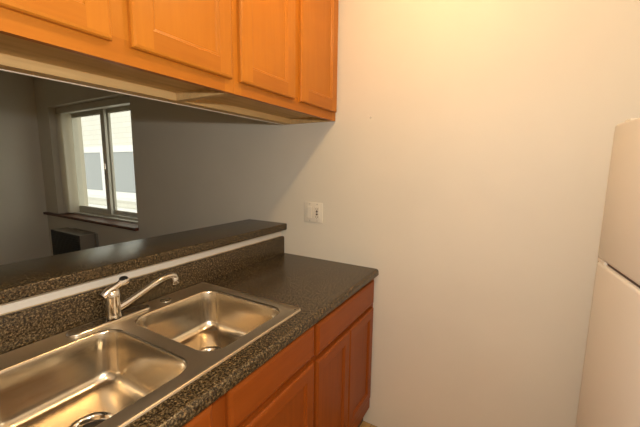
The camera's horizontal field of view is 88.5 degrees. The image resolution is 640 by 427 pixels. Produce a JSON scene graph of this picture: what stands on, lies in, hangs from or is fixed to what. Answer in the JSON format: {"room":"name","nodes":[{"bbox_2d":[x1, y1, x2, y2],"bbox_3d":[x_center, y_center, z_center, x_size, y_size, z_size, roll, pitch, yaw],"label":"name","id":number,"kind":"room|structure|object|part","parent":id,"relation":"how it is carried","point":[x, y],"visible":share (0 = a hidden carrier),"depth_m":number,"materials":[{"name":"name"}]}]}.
{"room":"kitchen","nodes":[
{"label":"kitchen","id":0,"kind":"room"},
{"bbox_2d":[0,71,50,264],"bbox_3d":[-4.213,-0.083,1.853,0.100,2.640,4.300,5,9,30],"label":"wall","id":1,"kind":"structure","parent":0,"point":[24,229],"depth_m":3.48,"materials":[{"name":"beige paint"}]},
{"bbox_2d":[0,69,282,313],"bbox_3d":[-0.889,0.074,1.003,0.146,2.440,2.420,5,9,30],"label":"wall","id":2,"kind":"structure","parent":0,"point":[48,296],"depth_m":1.17,"materials":[{"name":"white paint"}]},
{"bbox_2d":[0,0,232,101],"bbox_3d":[-0.620,-0.751,0.833,0.356,0.746,0.751,5,9,30],"label":"upper cabinet","id":3,"kind":"object","parent":2,"relation":"attached to","point":[163,50],"visible":1,"depth_m":0.87,"materials":[{"name":"brown wood"}]},
{"bbox_3d":[-0.569,-0.722,0.589,0.019,0.674,0.324,5,9,30],"label":"door","id":4,"kind":"part","parent":3,"relation":"part of","materials":[{"name":"brown wood"}]},
{"bbox_3d":[-0.754,-0.407,0.960,0.052,0.028,0.718,5,9,30],"label":"hanging rail","id":5,"kind":"part","parent":3,"relation":"part of","materials":[{"name":"brown wood"}]},
{"bbox_3d":[-0.378,-0.765,0.911,0.019,0.674,0.337,5,9,30],"label":"door","id":6,"kind":"part","parent":3,"relation":"part of","materials":[{"name":"brown wood"}]},
{"bbox_3d":[-0.380,-0.765,0.912,0.005,0.544,0.207,5,9,30],"label":"door panel","id":7,"kind":"part","parent":3,"relation":"part of","materials":[{"name":"brown wood"}]},
{"bbox_2d":[0,236,283,354],"bbox_3d":[-0.838,0.328,1.018,0.020,0.105,2.399,5,9,30],"label":"backsplash","id":8,"kind":"structure","parent":2,"relation":"attached to","point":[21,328],"depth_m":1.13,"materials":[{"name":"stone"}]},
{"bbox_2d":[0,219,286,304],"bbox_3d":[-0.947,0.205,1.061,0.309,0.040,2.409,5,9,30],"label":"bar","id":9,"kind":"object","parent":2,"relation":"on","point":[28,278],"visible":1,"depth_m":1.23,"materials":[{"name":"stone"}]},
{"bbox_2d":[172,0,338,124],"bbox_3d":[-0.240,-0.836,1.475,0.356,0.746,0.748,5,9,30],"label":"upper cabinet","id":10,"kind":"object","parent":2,"relation":"attached to","point":[285,52],"visible":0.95,"depth_m":1.38,"materials":[{"name":"brown wood"}]},
{"bbox_3d":[-0.375,-0.492,1.600,0.052,0.028,0.718,5,9,30],"label":"hanging rail","id":11,"kind":"part","parent":10,"relation":"part of","materials":[{"name":"brown wood"}]},
{"bbox_3d":[-0.190,-0.807,1.229,0.019,0.674,0.324,5,9,30],"label":"door","id":12,"kind":"part","parent":10,"relation":"part of","materials":[{"name":"brown wood"}]},
{"bbox_3d":[-0.192,-0.807,1.230,0.005,0.544,0.194,5,9,30],"label":"door panel","id":13,"kind":"part","parent":10,"relation":"part of","materials":[{"name":"brown wood"}]},
{"bbox_3d":[-0.111,-0.824,1.400,0.019,0.746,0.748,5,9,30],"label":"frame","id":14,"kind":"part","parent":10,"relation":"part of","materials":[{"name":"brown wood"}]},
{"bbox_3d":[0.001,-0.850,1.552,0.019,0.674,0.337,5,9,30],"label":"door","id":15,"kind":"part","parent":10,"relation":"part of","materials":[{"name":"brown wood"}]},
{"bbox_3d":[-0.001,-0.850,1.552,0.005,0.544,0.207,5,9,30],"label":"door panel","id":16,"kind":"part","parent":10,"relation":"part of","materials":[{"name":"brown wood"}]},
{"bbox_2d":[33,0,639,426],"bbox_3d":[-0.608,-0.118,2.403,5.760,2.640,0.300,5,9,30],"label":"wall","id":17,"kind":"structure","parent":0,"point":[474,185],"depth_m":1.53,"materials":[{"name":"beige paint"}]},
{"bbox_2d":[51,227,98,254],"bbox_3d":[-2.463,0.385,3.302,0.620,0.432,0.156,5,9,30],"label":"wall heater","id":18,"kind":"object","parent":17,"relation":"attached to","point":[64,240],"visible":0.52,"depth_m":3.20,"materials":[{"name":"brown"}]},
{"bbox_2d":[51,230,80,254],"bbox_3d":[-2.512,0.392,3.248,0.584,0.412,0.012,5,9,30],"label":"grille","id":19,"kind":"object","parent":18,"relation":"attached to","point":[63,242],"depth_m":3.23,"materials":[{"name":"black metal"}]},
{"bbox_2d":[43,212,138,230],"bbox_3d":[-2.291,0.057,3.315,1.772,0.026,0.185,5,9,30],"label":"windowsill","id":20,"kind":"structure","parent":17,"relation":"attached to","point":[96,220],"depth_m":3.16,"materials":[{"name":"wood"}]},
{"bbox_2d":[70,105,137,223],"bbox_3d":[-2.112,-0.513,3.265,1.480,1.120,0.140,5,9,30],"label":"window","id":21,"kind":"structure","parent":17,"relation":"in","point":[111,212],"depth_m":3.29,"materials":[{"name":"beige paint"}]},
{"bbox_3d":[-2.403,-0.532,3.430,0.720,1.035,0.025,5,9,30],"label":"sash","id":22,"kind":"part","parent":21,"relation":"part of","materials":[{"name":"beige paint"}]},
{"bbox_2d":[55,96,129,212],"bbox_3d":[-2.151,-0.509,3.198,1.470,1.100,0.084,5,9,30],"label":"vertical blind","id":23,"kind":"object","parent":21,"relation":"attached to","point":[63,116],"visible":0.82,"depth_m":3.47,"materials":[{"name":"beige paint"}]},
{"bbox_3d":[-1.815,-0.484,3.131,0.740,1.035,0.025,5,9,30],"label":"sash","id":24,"kind":"part","parent":21,"relation":"part of","materials":[{"name":"beige paint"}]},
{"bbox_2d":[304,202,322,222],"bbox_3d":[-0.039,-0.006,1.899,0.123,0.117,0.010,5,9,30],"label":"outlet plate","id":25,"kind":"object","parent":17,"relation":"attached to","point":[313,211],"visible":1,"depth_m":1.90,"materials":[{"name":"beige plastic"}]},
{"bbox_2d":[307,206,311,217],"bbox_3d":[-0.060,-0.008,1.908,0.034,0.068,0.004,5,9,30],"label":"rocker switch","id":26,"kind":"object","parent":25,"relation":"attached to","point":[309,208],"depth_m":1.91,"materials":[{"name":"beige plastic"}]},
{"bbox_2d":[314,207,319,218],"bbox_3d":[-0.017,-0.004,1.884,0.036,0.068,0.003,5,9,30],"label":"receptacle","id":27,"kind":"object","parent":25,"relation":"attached to","point":[316,209],"depth_m":1.88,"materials":[{"name":"beige plastic"}]},
{"bbox_2d":[360,421,376,426],"bbox_3d":[-1.787,1.401,0.612,5.760,0.100,4.300,5,9,30],"label":"floor","id":28,"kind":"structure","parent":0,"point":[363,424],"depth_m":1.86,"materials":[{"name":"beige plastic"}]},
{"bbox_2d":[183,326,313,426],"bbox_3d":[-0.521,0.864,1.035,0.630,0.875,0.914,5,9,30],"label":"base cabinet","id":29,"kind":"object","parent":28,"relation":"on","point":[279,393],"visible":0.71,"depth_m":1.02,"materials":[{"name":"brown wood"}]},
{"bbox_2d":[0,236,378,426],"bbox_3d":[-0.573,0.370,0.867,0.642,0.147,2.399,5,9,30],"label":"countertop","id":30,"kind":"structure","parent":29,"relation":"on","point":[262,269],"depth_m":1.23,"materials":[{"name":"stone"}]},
{"bbox_2d":[0,282,300,426],"bbox_3d":[-0.514,0.473,1.021,0.546,0.191,0.842,5,9,30],"label":"sink","id":31,"kind":"object","parent":30,"relation":"in","point":[112,375],"visible":0.91,"depth_m":0.99,"materials":[{"name":"silver metal"}]},
{"bbox_3d":[-0.596,0.490,0.842,0.409,0.168,0.357,5,9,30],"label":"bowl","id":32,"kind":"part","parent":31,"relation":"part of","materials":[{"name":"silver metal"}]},
{"bbox_2d":[65,273,178,337],"bbox_3d":[-0.679,0.287,1.161,0.054,0.144,0.386,5,9,30],"label":"faucet","id":33,"kind":"object","parent":31,"relation":"on","point":[113,304],"visible":1,"depth_m":1.11,"materials":[{"name":"silver metal"}]},
{"bbox_3d":[-0.710,0.360,1.119,0.054,0.010,0.266,5,9,30],"label":"deck plate","id":34,"kind":"part","parent":33,"relation":"part of","materials":[{"name":"silver metal"}]},
{"bbox_3d":[-0.696,0.251,1.118,0.035,0.060,0.088,5,9,30],"label":"lever handle","id":35,"kind":"part","parent":33,"relation":"part of","materials":[{"name":"silver metal"}]},
{"bbox_3d":[-0.635,0.285,1.222,0.026,0.086,0.232,6,10,33],"label":"spout","id":36,"kind":"part","parent":33,"relation":"part of","materials":[{"name":"silver metal"}]},
{"bbox_3d":[-0.393,0.445,1.184,0.409,0.168,0.357,5,9,30],"label":"bowl","id":37,"kind":"part","parent":31,"relation":"part of","materials":[{"name":"silver metal"}]},
{"bbox_3d":[-0.273,0.837,0.885,0.019,0.775,0.914,5,9,30],"label":"frame","id":38,"kind":"part","parent":29,"relation":"part of","materials":[{"name":"brown wood"}]},
{"bbox_3d":[-0.138,0.843,1.082,0.019,0.532,0.421,5,9,30],"label":"door","id":39,"kind":"part","parent":29,"relation":"part of","materials":[{"name":"brown wood"}]},
{"bbox_3d":[-0.139,0.843,1.083,0.005,0.412,0.301,5,9,30],"label":"door panel","id":40,"kind":"part","parent":29,"relation":"part of","materials":[{"name":"brown wood"}]},
{"bbox_2d":[312,279,373,426],"bbox_3d":[-0.130,0.776,1.695,0.630,0.875,0.626,5,9,30],"label":"base cabinet","id":41,"kind":"object","parent":28,"relation":"on","point":[342,358],"visible":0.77,"depth_m":1.47,"materials":[{"name":"brown wood"}]},
{"bbox_3d":[0.054,0.804,1.406,0.019,0.523,0.288,5,9,30],"label":"door","id":42,"kind":"part","parent":41,"relation":"part of","materials":[{"name":"brown wood"}]},
{"bbox_3d":[0.052,0.804,1.407,0.005,0.407,0.172,5,9,30],"label":"door panel","id":43,"kind":"part","parent":41,"relation":"part of","materials":[{"name":"brown wood"}]},
{"bbox_3d":[0.132,0.443,1.483,0.019,0.125,0.580,5,9,30],"label":"drawer","id":44,"kind":"part","parent":41,"relation":"part of","materials":[{"name":"brown wood"}]},
{"bbox_3d":[0.202,0.771,1.655,0.019,0.523,0.289,5,9,30],"label":"door","id":45,"kind":"part","parent":41,"relation":"part of","materials":[{"name":"brown wood"}]},
{"bbox_3d":[0.200,0.771,1.656,0.005,0.407,0.173,5,9,30],"label":"door panel","id":46,"kind":"part","parent":41,"relation":"part of","materials":[{"name":"brown wood"}]},
{"bbox_2d":[576,118,639,426],"bbox_3d":[1.059,0.566,0.680,0.715,1.598,0.741,4,9,24],"label":"refrigerator","id":47,"kind":"object","parent":28,"relation":"on","point":[610,385],"visible":1,"depth_m":0.94,"materials":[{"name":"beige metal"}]},
{"bbox_3d":[0.793,0.736,0.826,0.063,1.075,0.740,4,9,24],"label":"door","id":48,"kind":"part","parent":47,"relation":"part of","materials":[{"name":"beige metal"}]},
{"bbox_3d":[0.801,-0.021,0.721,0.063,0.433,0.740,4,9,24],"label":"freezer door","id":49,"kind":"part","parent":47,"relation":"part of","materials":[{"name":"beige metal"}]},
{"label":"outside","id":50,"kind":"structure","parent":0,"visible":0},
{"bbox_3d":[-1.541,2.460,15.115,45.000,0.200,19.500,5,9,30],"label":"ground","id":51,"kind":"structure","parent":50,"visible":0},
{"bbox_2d":[81,111,136,212],"bbox_3d":[-3.926,-1.550,10.368,20.000,9.000,3.120,5,9,30],"label":"building","id":52,"kind":"structure","parent":51,"relation":"on","point":[121,129],"depth_m":10.09,"materials":[{"name":"paint"}]}
]}

